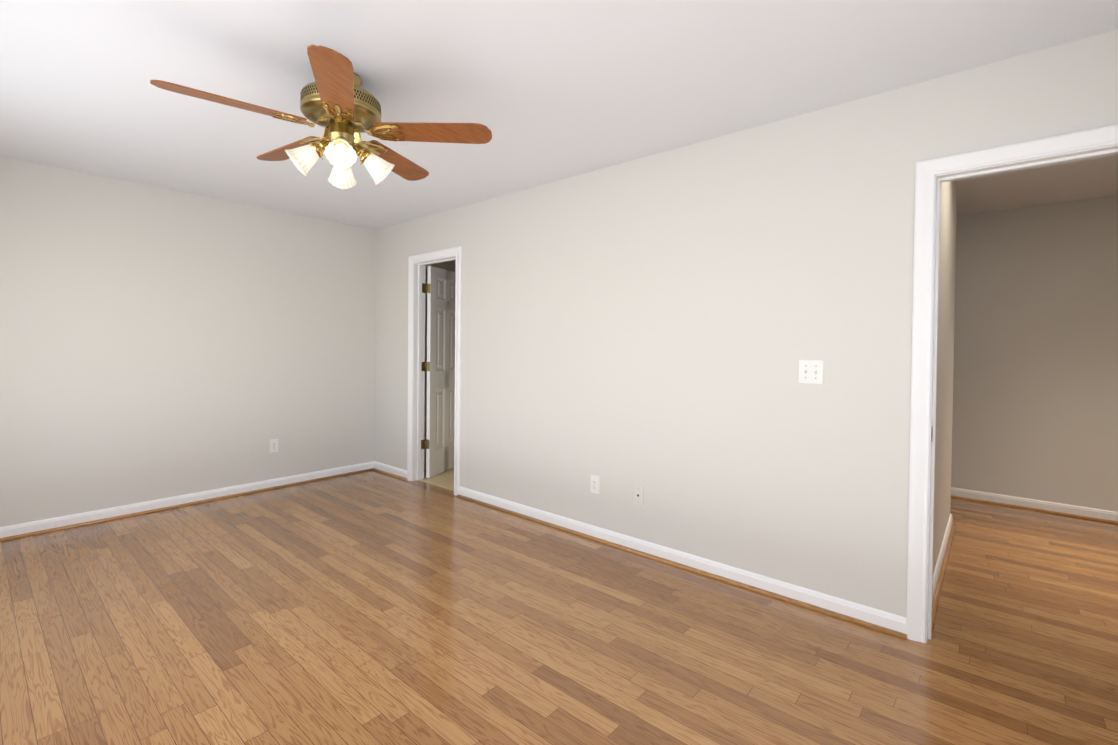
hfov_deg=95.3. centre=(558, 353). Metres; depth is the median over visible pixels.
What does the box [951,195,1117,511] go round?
wall
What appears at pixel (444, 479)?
floor
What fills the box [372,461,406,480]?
baseboard
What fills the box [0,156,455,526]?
wall
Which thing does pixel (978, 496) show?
baseboard
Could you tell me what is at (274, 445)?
electrical outlet
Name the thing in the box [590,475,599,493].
electrical outlet
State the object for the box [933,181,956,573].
wall
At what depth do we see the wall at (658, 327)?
2.78 m
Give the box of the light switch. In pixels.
[798,360,823,383]
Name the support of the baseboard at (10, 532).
attached to the wall at (156, 343)
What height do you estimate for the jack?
0.116 m
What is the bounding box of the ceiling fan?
[150,45,491,188]
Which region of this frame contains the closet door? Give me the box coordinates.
[421,266,455,477]
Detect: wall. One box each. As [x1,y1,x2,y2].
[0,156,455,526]
[374,29,1117,617]
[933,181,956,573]
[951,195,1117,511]
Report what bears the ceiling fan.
hanging from the ceiling
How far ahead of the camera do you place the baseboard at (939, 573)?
2.92 m
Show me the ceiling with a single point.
(548, 90)
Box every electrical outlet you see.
[270,439,278,452]
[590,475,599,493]
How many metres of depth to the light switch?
2.51 m
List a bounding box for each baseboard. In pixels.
[0,462,371,540]
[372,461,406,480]
[457,486,906,639]
[932,514,955,628]
[951,487,1117,523]
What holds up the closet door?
in the wall at (658, 327)
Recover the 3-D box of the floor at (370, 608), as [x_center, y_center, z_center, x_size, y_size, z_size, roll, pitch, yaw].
[0.363,1.265,2.992,6.530,0.060,6.400,1,1,41]
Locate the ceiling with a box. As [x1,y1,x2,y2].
[0,0,1117,229]
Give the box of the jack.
[634,485,643,505]
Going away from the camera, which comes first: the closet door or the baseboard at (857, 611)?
the baseboard at (857, 611)
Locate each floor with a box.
[0,470,1117,744]
[420,459,453,490]

